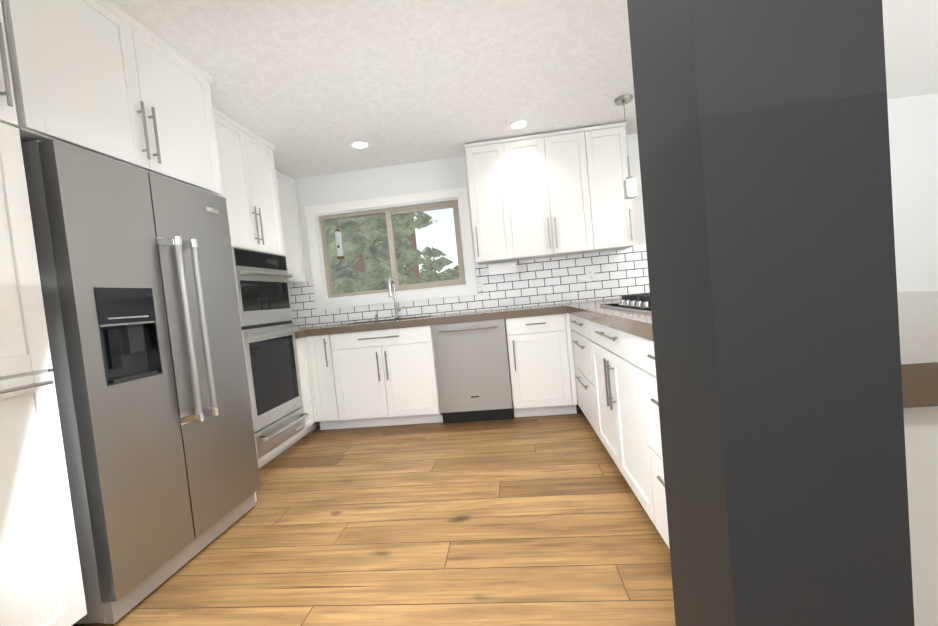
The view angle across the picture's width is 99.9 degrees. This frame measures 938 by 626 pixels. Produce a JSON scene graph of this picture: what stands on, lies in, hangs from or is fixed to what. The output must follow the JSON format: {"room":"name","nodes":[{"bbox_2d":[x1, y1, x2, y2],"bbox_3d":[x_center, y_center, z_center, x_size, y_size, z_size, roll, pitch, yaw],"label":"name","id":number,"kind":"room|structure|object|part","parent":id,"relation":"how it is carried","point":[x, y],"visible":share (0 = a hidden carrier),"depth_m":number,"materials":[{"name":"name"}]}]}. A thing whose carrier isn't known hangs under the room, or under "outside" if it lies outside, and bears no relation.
{"room":"kitchen","nodes":[
{"label":"kitchen","id":0,"kind":"room"},
{"bbox_2d":[12,0,227,199],"bbox_3d":[-1.888,-0.932,1.807,0.848,0.665,0.920,-5,2,6],"label":"upper cabinet","id":1,"kind":"object","parent":0,"relation":"attached to","point":[109,79],"depth_m":1.66,"materials":[{"name":"white wood"}]},
{"bbox_2d":[72,400,675,625],"bbox_3d":[1.034,0.979,0.595,6.840,0.050,6.820,-5,2,6],"label":"floor","id":2,"kind":"structure","parent":0,"point":[534,521],"depth_m":1.77,"materials":[{"name":"brown wood"}]},
{"bbox_2d":[0,0,86,625],"bbox_3d":[-1.879,-0.010,1.068,0.848,2.440,0.600,-5,2,6],"label":"tall cabinet","id":3,"kind":"object","parent":2,"relation":"on","point":[41,582],"depth_m":1.27,"materials":[{"name":"white wood"}]},
{"bbox_2d":[21,140,260,623],"bbox_3d":[-1.691,0.278,1.840,0.934,1.743,0.832,-5,2,6],"label":"refrigerator","id":4,"kind":"object","parent":2,"relation":"on","point":[140,297],"visible":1,"depth_m":1.58,"materials":[{"name":"grey metal"}]},
{"bbox_2d":[216,109,311,468],"bbox_3d":[-1.803,-0.094,2.935,0.633,2.440,0.685,-5,2,6],"label":"tall cabinet","id":5,"kind":"object","parent":2,"relation":"on","point":[255,202],"depth_m":2.90,"materials":[{"name":"white wood"}]},
{"bbox_2d":[232,247,308,458],"bbox_3d":[-1.424,0.255,2.916,0.098,1.418,0.621,-5,2,6],"label":"built-in oven","id":6,"kind":"object","parent":5,"relation":"in","point":[279,415],"visible":0.98,"depth_m":2.86,"materials":[{"name":"silver metal"}]},
{"bbox_2d":[300,337,319,429],"bbox_3d":[-1.695,0.669,3.401,0.613,0.864,0.181,-5,2,6],"label":"base cabinet","id":7,"kind":"object","parent":2,"relation":"on","point":[312,424],"depth_m":3.42,"materials":[{"name":"white wood"}]},
{"bbox_2d":[295,327,310,338],"bbox_3d":[-1.717,0.207,3.356,0.660,0.060,0.131,-5,2,6],"label":"countertop","id":8,"kind":"structure","parent":7,"relation":"on","point":[302,332],"depth_m":3.38,"materials":[{"name":"brown wood"}]},
{"bbox_2d":[306,334,345,429],"bbox_3d":[-1.225,0.608,3.759,0.293,0.864,0.625,-5,2,6],"label":"base cabinet","id":9,"kind":"object","parent":2,"relation":"on","point":[325,368],"depth_m":3.45,"materials":[{"name":"white wood"}]},
{"bbox_2d":[338,325,442,427],"bbox_3d":[-0.720,0.561,3.707,0.960,0.864,0.625,-5,2,6],"label":"base cabinet","id":10,"kind":"object","parent":2,"relation":"on","point":[385,377],"depth_m":3.39,"materials":[{"name":"white wood"}]},
{"bbox_2d":[432,319,513,423],"bbox_3d":[0.059,0.492,3.584,0.611,0.862,0.681,-5,2,6],"label":"dishwasher","id":11,"kind":"object","parent":2,"relation":"on","point":[473,371],"visible":0.98,"depth_m":3.30,"materials":[{"name":"grey metal"}]},
{"bbox_2d":[505,313,577,416],"bbox_3d":[0.632,0.436,3.568,0.529,0.864,0.625,-5,2,6],"label":"base cabinet","id":12,"kind":"object","parent":2,"relation":"on","point":[540,348],"depth_m":3.26,"materials":[{"name":"white wood"}]},
{"bbox_2d":[570,314,593,428],"bbox_3d":[1.151,0.418,2.798,0.655,0.864,0.797,-5,2,6],"label":"base cabinet","id":13,"kind":"object","parent":2,"relation":"on","point":[581,352],"depth_m":2.85,"materials":[{"name":"white wood"}]},
{"bbox_2d":[310,298,620,335],"bbox_3d":[-0.035,0.034,3.598,3.977,0.060,0.644,-5,2,6],"label":"countertop","id":14,"kind":"structure","parent":13,"relation":"on","point":[548,309],"depth_m":3.34,"materials":[{"name":"beige stone"}]},
{"bbox_2d":[388,276,404,318],"bbox_3d":[-0.698,-0.151,3.799,0.124,0.416,0.178,-5,2,6],"label":"faucet","id":15,"kind":"object","parent":14,"relation":"on","point":[390,279],"visible":1,"depth_m":3.85,"materials":[{"name":"silver metal"}]},
{"bbox_2d":[563,291,937,407],"bbox_3d":[1.217,-0.013,1.796,1.120,0.060,2.640,-5,2,6],"label":"countertop","id":16,"kind":"structure","parent":13,"relation":"on","point":[918,320],"depth_m":0.84,"materials":[{"name":"beige stone"}]},
{"bbox_2d":[599,293,650,313],"bbox_3d":[1.120,-0.078,2.103,0.615,0.060,0.960,-5,2,6],"label":"cooktop","id":17,"kind":"object","parent":16,"relation":"in","point":[641,303],"visible":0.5,"depth_m":2.15,"materials":[{"name":"silver metal"}]},
{"bbox_2d":[586,319,645,510],"bbox_3d":[1.071,0.459,1.982,0.655,0.864,0.970,-5,2,6],"label":"base cabinet","id":18,"kind":"object","parent":2,"relation":"on","point":[616,384],"depth_m":1.97,"materials":[{"name":"white wood"}]},
{"bbox_2d":[630,334,669,548],"bbox_3d":[0.991,0.500,1.163,0.655,0.864,0.801,-5,2,6],"label":"base cabinet","id":19,"kind":"object","parent":2,"relation":"on","point":[641,349],"depth_m":1.51,"materials":[{"name":"white wood"}]},
{"bbox_2d":[627,0,914,625],"bbox_3d":[0.371,-0.209,0.540,0.195,2.444,0.200,-5,2,6],"label":"column","id":20,"kind":"structure","parent":2,"relation":"on","point":[764,148],"depth_m":0.45,"materials":[{"name":"grey paint"}]},
{"bbox_2d":[903,406,937,625],"bbox_3d":[0.943,0.525,0.680,0.655,0.864,0.278,-5,2,6],"label":"base cabinet","id":21,"kind":"object","parent":2,"relation":"on","point":[920,423],"depth_m":0.56,"materials":[{"name":"white wood"}]},
{"bbox_2d":[111,0,636,178],"bbox_3d":[-0.546,-1.414,0.630,3.840,0.120,6.520,-5,2,6],"label":"ceiling","id":22,"kind":"structure","parent":0,"point":[308,88],"depth_m":2.34,"materials":[{"name":"white paint"}]},
{"bbox_2d":[349,140,370,148],"bbox_3d":[-0.922,-1.425,3.342,0.176,0.006,0.176,-5,2,6],"label":"recessed light","id":23,"kind":"object","parent":22,"relation":"in","point":[359,144],"visible":1,"depth_m":3.34,"materials":[{"name":"white"}]},
{"bbox_2d":[508,120,529,129],"bbox_3d":[0.410,-1.550,3.245,0.176,0.006,0.176,-5,2,6],"label":"recessed light","id":24,"kind":"object","parent":22,"relation":"in","point":[517,124],"visible":1,"depth_m":3.25,"materials":[{"name":"white"}]},
{"bbox_2d":[614,94,637,198],"bbox_3d":[1.198,-1.245,2.982,0.132,0.742,0.132,-5,2,6],"label":"pendant light","id":25,"kind":"object","parent":22,"relation":"hanging from","point":[630,185],"visible":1,"depth_m":2.97,"materials":[{"name":"silver metal"}]},
{"bbox_2d":[294,93,937,400],"bbox_3d":[1.226,-0.579,3.853,6.540,2.745,0.150,-5,2,6],"label":"wall","id":26,"kind":"structure","parent":0,"point":[913,126],"depth_m":3.52,"materials":[{"name":"white paint"}]},
{"bbox_2d":[280,172,305,283],"bbox_3d":[-1.939,-0.807,3.662,0.347,1.055,0.802,-5,2,6],"label":"upper cabinet","id":27,"kind":"object","parent":26,"relation":"attached to","point":[295,250],"depth_m":3.92,"materials":[{"name":"white wood"}]},
{"bbox_2d":[305,187,477,309],"bbox_3d":[-0.790,-0.634,4.013,1.678,1.057,0.120,-5,2,6],"label":"window","id":28,"kind":"structure","parent":26,"relation":"in","point":[322,303],"depth_m":3.98,"materials":[{"name":"white wood"}]},
{"bbox_3d":[-0.786,-0.641,4.041,1.454,0.842,0.063,-5,2,6],"label":"vinyl window frame","id":29,"kind":"part","parent":28,"relation":"part of","materials":[{"name":"beige plastic"}]},
{"bbox_2d":[289,245,649,326],"bbox_3d":[-0.095,-0.244,3.919,3.842,0.476,0.008,-5,2,6],"label":"tile backsplash","id":30,"kind":"structure","parent":26,"relation":"attached to","point":[560,279],"depth_m":3.85,"materials":[{"name":"white tile"}]},
{"bbox_2d":[476,279,482,290],"bbox_3d":[0.102,-0.278,3.891,0.070,0.114,0.006,-5,2,6],"label":"electrical outlet","id":31,"kind":"object","parent":30,"relation":"attached to","point":[479,284],"visible":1,"depth_m":3.89,"materials":[{"name":"white plastic"}]},
{"bbox_2d":[586,269,594,280],"bbox_3d":[1.165,-0.366,3.782,0.070,0.114,0.006,-5,2,6],"label":"electrical outlet","id":32,"kind":"object","parent":30,"relation":"attached to","point":[590,274],"visible":1,"depth_m":3.78,"materials":[{"name":"white plastic"}]},
{"bbox_2d":[464,138,523,264],"bbox_3d":[0.229,-1.007,3.677,0.407,1.052,0.329,-5,2,6],"label":"upper cabinet","id":33,"kind":"object","parent":26,"relation":"attached to","point":[491,167],"depth_m":3.52,"materials":[{"name":"white wood"}]},
{"bbox_2d":[512,127,603,259],"bbox_3d":[0.717,-1.052,3.627,0.816,1.052,0.329,-5,2,6],"label":"upper cabinet","id":34,"kind":"object","parent":26,"relation":"attached to","point":[550,194],"depth_m":3.46,"materials":[{"name":"white wood"}]},
{"bbox_2d":[486,260,517,274],"bbox_3d":[0.317,-0.427,3.714,0.296,0.120,0.060,-5,2,6],"label":"paper towel","id":35,"kind":"object","parent":34,"relation":"attached to","point":[502,268],"visible":1,"depth_m":3.69,"materials":[{"name":"white paper"}]},
{"bbox_2d":[592,122,634,251],"bbox_3d":[1.205,-1.098,3.577,0.407,1.052,0.329,-5,2,6],"label":"upper cabinet","id":36,"kind":"object","parent":26,"relation":"attached to","point":[616,212],"depth_m":3.41,"materials":[{"name":"white wood"}]},
{"bbox_2d":[889,136,897,290],"bbox_3d":[3.305,-0.457,3.645,1.020,2.120,0.170,-5,2,6],"label":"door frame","id":37,"kind":"structure","parent":26,"relation":"attached to","point":[893,213],"depth_m":3.49,"materials":[{"name":"white"}]},
{"bbox_2d":[882,0,937,99],"bbox_3d":[2.676,-2.824,0.242,2.520,2.337,6.520,-5,2,6],"label":"ceiling","id":38,"kind":"structure","parent":0,"point":[910,27],"depth_m":2.97,"materials":[{"name":"white paint"}]},
{"label":"outside","id":39,"kind":"structure","parent":0,"visible":0},
{"bbox_3d":[4.556,1.821,47.125,120.000,0.200,85.580,-5,2,6],"label":"ground","id":40,"kind":"structure","parent":39,"visible":0},
{"bbox_2d":[327,225,413,280],"bbox_3d":[-5.103,-6.534,13.773,6.177,21.002,6.550,-5,2,6],"label":"tree","id":41,"kind":"object","parent":40,"relation":"on","point":[339,269],"depth_m":13.12,"materials":[{"name":"green plant"}]},
{"bbox_2d":[325,212,436,294],"bbox_3d":[-3.493,-5.602,11.755,5.396,19.000,5.305,-5,2,6],"label":"tree","id":42,"kind":"object","parent":40,"relation":"on","point":[370,279],"depth_m":11.39,"materials":[{"name":"green plant"}]},
{"bbox_2d":[408,220,415,274],"bbox_3d":[-2.686,-7.287,14.152,4.997,22.001,5.410,-5,2,6],"label":"tree","id":43,"kind":"object","parent":40,"relation":"on","point":[413,269],"depth_m":14.28,"materials":[{"name":"plant"}]},
{"bbox_2d":[411,217,419,276],"bbox_3d":[-2.833,-8.402,17.166,5.152,24.000,5.219,-5,2,6],"label":"tree","id":44,"kind":"object","parent":40,"relation":"on","point":[415,246],"depth_m":17.08,"materials":[{"name":"plant"}]},
{"bbox_2d":[419,246,455,282],"bbox_3d":[-2.669,-1.343,33.044,7.110,8.636,7.834,-5,2,6],"label":"tree","id":45,"kind":"object","parent":40,"relation":"on","point":[436,265],"depth_m":32.59,"materials":[{"name":"green plant"}]},
{"bbox_2d":[447,265,459,279],"bbox_3d":[0.196,-0.746,29.317,7.371,7.203,6.178,-5,2,6],"label":"tree","id":46,"kind":"object","parent":40,"relation":"on","point":[453,270],"depth_m":28.81,"materials":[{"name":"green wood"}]},
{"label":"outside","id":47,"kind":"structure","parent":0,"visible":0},
{"bbox_2d":[334,219,344,258],"bbox_3d":[-1.589,-1.186,4.708,0.088,1.075,0.090,-5,2,6],"label":"bird feeder","id":48,"kind":"object","parent":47,"point":[337,231],"depth_m":4.70,"materials":[{"name":"white plastic"}]}
]}

